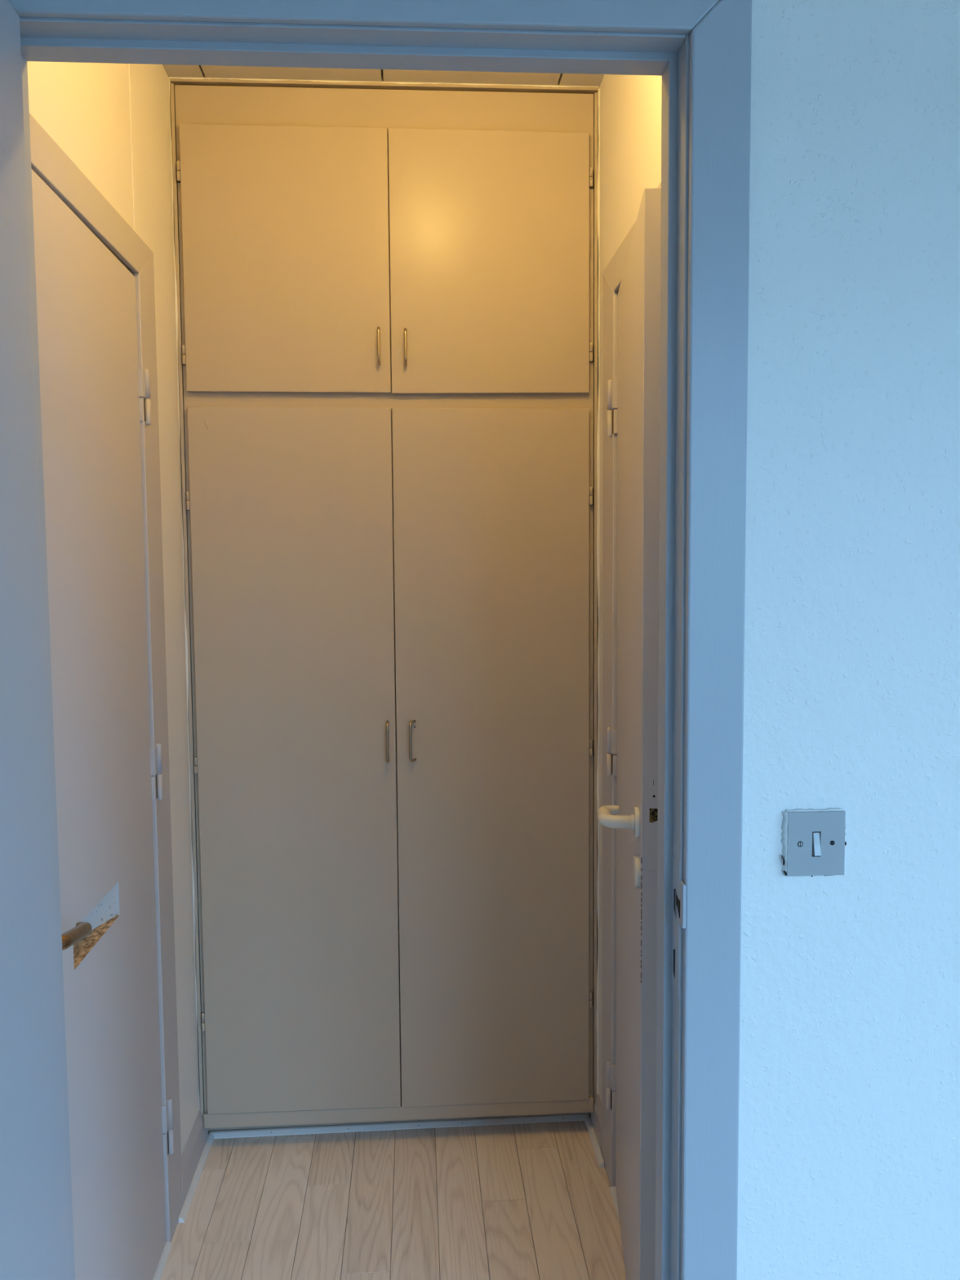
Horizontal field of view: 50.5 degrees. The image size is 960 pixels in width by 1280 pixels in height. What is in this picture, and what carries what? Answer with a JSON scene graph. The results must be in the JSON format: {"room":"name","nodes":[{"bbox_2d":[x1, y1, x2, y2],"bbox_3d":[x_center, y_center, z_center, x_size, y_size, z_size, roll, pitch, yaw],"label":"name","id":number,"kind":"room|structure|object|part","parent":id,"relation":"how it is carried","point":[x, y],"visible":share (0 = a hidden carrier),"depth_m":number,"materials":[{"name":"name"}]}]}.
{"room":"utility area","nodes":[
{"label":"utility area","id":0,"kind":"room"},
{"bbox_2d":[26,61,199,1154],"bbox_3d":[-0.813,0.003,2.068,0.306,2.513,1.682,-1,4,-4],"label":"wall","id":1,"kind":"structure","parent":0,"point":[113,121],"depth_m":2.18,"materials":[{"name":"white paint"}]},
{"bbox_2d":[31,168,173,1279],"bbox_3d":[-0.620,0.301,1.668,0.104,1.948,0.770,-1,4,-4],"label":"door","id":2,"kind":"structure","parent":1,"relation":"in","point":[92,384],"depth_m":1.71,"materials":[{"name":"grey paint"}]},
{"bbox_3d":[-0.579,0.407,1.400,0.060,0.037,0.133,-1,4,-4],"label":"lever handle","id":3,"kind":"part","parent":2,"relation":"part of","materials":[{"name":"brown metal"}]},
{"bbox_2d":[181,1110,208,1204],"bbox_3d":[-0.662,1.183,2.348,0.012,0.100,0.268,-1,4,-4],"label":"baseboard","id":4,"kind":"structure","parent":1,"relation":"attached to","point":[191,1154],"depth_m":2.33,"materials":[{"name":"grey paint"}]},
{"bbox_2d":[178,1133,213,1222],"bbox_3d":[-0.648,1.228,2.333,0.012,0.012,0.323,-1,4,-4],"label":"trim","id":5,"kind":"structure","parent":1,"relation":"attached to","point":[185,1207],"depth_m":2.31,"materials":[{"name":"white paint"}]},
{"bbox_2d":[162,64,604,86],"bbox_3d":[0.474,-1.188,0.193,4.500,0.167,5.600,-1,4,-4],"label":"ceiling","id":6,"kind":"structure","parent":0,"point":[172,70],"depth_m":2.26,"materials":[{"name":"white paint"}]},
{"bbox_2d":[160,1117,626,1279],"bbox_3d":[0.494,1.451,0.391,4.500,0.160,5.600,-1,4,-4],"label":"floor","id":7,"kind":"structure","parent":0,"point":[522,1201],"depth_m":2.22,"materials":[{"name":"beige wood"}]},
{"bbox_2d":[152,1240,172,1279],"bbox_3d":[-0.630,1.274,1.722,0.036,0.011,0.760,-1,4,-4],"label":"threshold","id":8,"kind":"object","parent":7,"relation":"on","point":[168,1245],"visible":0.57,"depth_m":2.04,"materials":[{"name":"white paint"}]},
{"bbox_2d":[168,72,599,1133],"bbox_3d":[-0.214,-0.043,2.602,0.966,2.500,0.524,-1,4,-4],"label":"wardrobe","id":9,"kind":"object","parent":7,"relation":"on","point":[387,291],"visible":1,"depth_m":2.36,"materials":[{"name":"beige paint"}]},
{"bbox_3d":[-0.437,-0.857,2.299,0.460,0.586,0.014,-1,4,-4],"label":"door","id":10,"kind":"part","parent":9,"relation":"part of","materials":[{"name":"beige paint"}]},
{"bbox_3d":[-0.428,0.299,2.386,0.460,1.667,0.014,-1,4,-4],"label":"door","id":11,"kind":"part","parent":9,"relation":"part of","materials":[{"name":"beige paint"}]},
{"bbox_3d":[-0.229,-0.668,2.305,0.007,0.084,0.029,-1,4,-4],"label":"handle","id":12,"kind":"part","parent":9,"relation":"part of","materials":[{"name":"silver metal"}]},
{"bbox_3d":[-0.215,0.238,2.374,0.007,0.098,0.029,-1,4,-4],"label":"handle","id":13,"kind":"part","parent":9,"relation":"part of","materials":[{"name":"silver metal"}]},
{"bbox_2d":[209,1113,588,1138],"bbox_3d":[-0.195,1.210,2.533,0.942,0.010,0.016,-1,4,-4],"label":"trim","id":14,"kind":"structure","parent":9,"relation":"attached to","point":[580,1117],"depth_m":2.53,"materials":[{"name":"white paint"}]},
{"bbox_3d":[-0.169,-0.666,2.309,0.007,0.084,0.029,-1,4,-4],"label":"handle","id":15,"kind":"part","parent":9,"relation":"part of","materials":[{"name":"silver metal"}]},
{"bbox_3d":[-0.158,0.237,2.378,0.007,0.098,0.029,1,5,20],"label":"handle","id":16,"kind":"part","parent":9,"relation":"part of","materials":[{"name":"silver metal"}]},
{"bbox_3d":[0.023,-0.861,2.328,0.456,0.588,0.015,-1,4,-4],"label":"door","id":17,"kind":"part","parent":9,"relation":"part of","materials":[{"name":"beige paint"}]},
{"bbox_3d":[0.032,0.295,2.414,0.456,1.665,0.015,-1,4,-4],"label":"door","id":18,"kind":"part","parent":9,"relation":"part of","materials":[{"name":"beige paint"}]},
{"bbox_3d":[0.254,-1.058,2.335,0.015,0.040,0.002,-1,4,-4],"label":"hinge plate","id":19,"kind":"part","parent":9,"relation":"part of","materials":[{"name":"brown metal"}]},
{"bbox_2d":[609,1186,619,1219],"bbox_3d":[0.327,1.249,1.990,0.036,0.006,0.585,-1,4,-4],"label":"threshold","id":20,"kind":"object","parent":7,"relation":"on","point":[613,1190],"visible":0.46,"depth_m":2.25,"materials":[{"name":"white paint"}]},
{"bbox_2d":[595,74,662,1101],"bbox_3d":[0.446,-0.013,2.150,0.306,2.513,1.675,-1,4,-4],"label":"wall","id":21,"kind":"structure","parent":0,"point":[629,106],"depth_m":2.18,"materials":[{"name":"white paint"}]},
{"bbox_2d":[584,1115,604,1167],"bbox_3d":[0.276,1.211,2.459,0.012,0.012,0.200,-1,4,-4],"label":"trim","id":22,"kind":"structure","parent":21,"relation":"attached to","point":[598,1155],"depth_m":2.45,"materials":[{"name":"white paint"}]},
{"bbox_2d":[591,1093,601,1152],"bbox_3d":[0.287,1.166,2.470,0.012,0.100,0.142,-1,4,-4],"label":"baseboard","id":23,"kind":"structure","parent":21,"relation":"attached to","point":[596,1116],"depth_m":2.45,"materials":[{"name":"grey paint"}]},
{"bbox_2d":[596,187,661,1279],"bbox_3d":[0.266,0.264,1.933,0.106,1.968,0.594,0,4,4],"label":"door","id":24,"kind":"structure","parent":21,"relation":"in","point":[631,1082],"depth_m":1.70,"materials":[{"name":"grey paint"}]},
{"bbox_3d":[0.230,0.299,1.727,0.063,0.021,0.108,-1,4,-4],"label":"lever handle","id":25,"kind":"part","parent":24,"relation":"part of","materials":[{"name":"white paint"}]},
{"bbox_3d":[0.281,0.296,1.636,0.021,0.155,0.001,0,4,4],"label":"latch plate","id":26,"kind":"part","parent":24,"relation":"part of","materials":[{"name":"grey paint"}]},
{"bbox_2d":[601,182,661,1186],"bbox_3d":[0.311,0.234,1.912,0.011,2.042,0.832,-1,4,-4],"label":"door frame","id":27,"kind":"structure","parent":21,"relation":"attached to","point":[613,273],"depth_m":2.24,"materials":[{"name":"grey paint"}]},
{"bbox_3d":[0.304,-0.747,1.838,0.011,0.074,0.831,-1,4,-4],"label":"casing","id":28,"kind":"part","parent":27,"relation":"part of","materials":[{"name":"grey paint"}]},
{"bbox_2d":[737,0,959,1279],"bbox_3d":[0.422,0.053,1.276,4.500,2.513,0.072,-1,4,-4],"label":"wall","id":29,"kind":"structure","parent":0,"point":[849,1154],"depth_m":1.24,"materials":[{"name":"white paint"}]},
{"bbox_2d":[0,0,70,1279],"bbox_3d":[-0.490,0.341,0.799,0.040,1.992,0.775,-1,4,-4],"label":"door","id":30,"kind":"structure","parent":29,"relation":"in","point":[34,1239],"depth_m":1.09,"materials":[{"name":"grey wood"}]},
{"bbox_2d":[7,0,751,1279],"bbox_3d":[-0.175,0.237,1.686,0.929,2.078,0.969,-1,4,-4],"label":"door frame","id":31,"kind":"structure","parent":29,"relation":"attached to","point":[700,50],"depth_m":1.22,"materials":[{"name":"grey wood"}]},
{"bbox_3d":[-0.641,-0.715,1.630,0.012,0.080,0.878,-1,4,-4],"label":"casing","id":32,"kind":"part","parent":31,"relation":"part of","materials":[{"name":"grey paint"}]},
{"bbox_3d":[-0.152,-0.728,1.138,0.927,0.072,0.013,-1,4,-4],"label":"casing","id":33,"kind":"part","parent":31,"relation":"part of","materials":[{"name":"grey wood"}]},
{"bbox_3d":[0.246,0.355,1.260,0.004,0.170,0.050,-1,4,-4],"label":"strike plate","id":34,"kind":"part","parent":31,"relation":"part of","materials":[{"name":"grey metal"}]},
{"bbox_3d":[0.284,0.268,1.240,0.070,2.077,0.013,-1,4,-4],"label":"casing","id":35,"kind":"part","parent":31,"relation":"part of","materials":[{"name":"grey wood"}]},
{"bbox_2d":[780,807,846,876],"bbox_3d":[0.410,0.250,1.247,0.081,0.086,0.013,-1,4,-4],"label":"light switch","id":36,"kind":"object","parent":29,"relation":"attached to","point":[813,842],"visible":1,"depth_m":1.25,"materials":[{"name":"grey plastic"}]}
]}

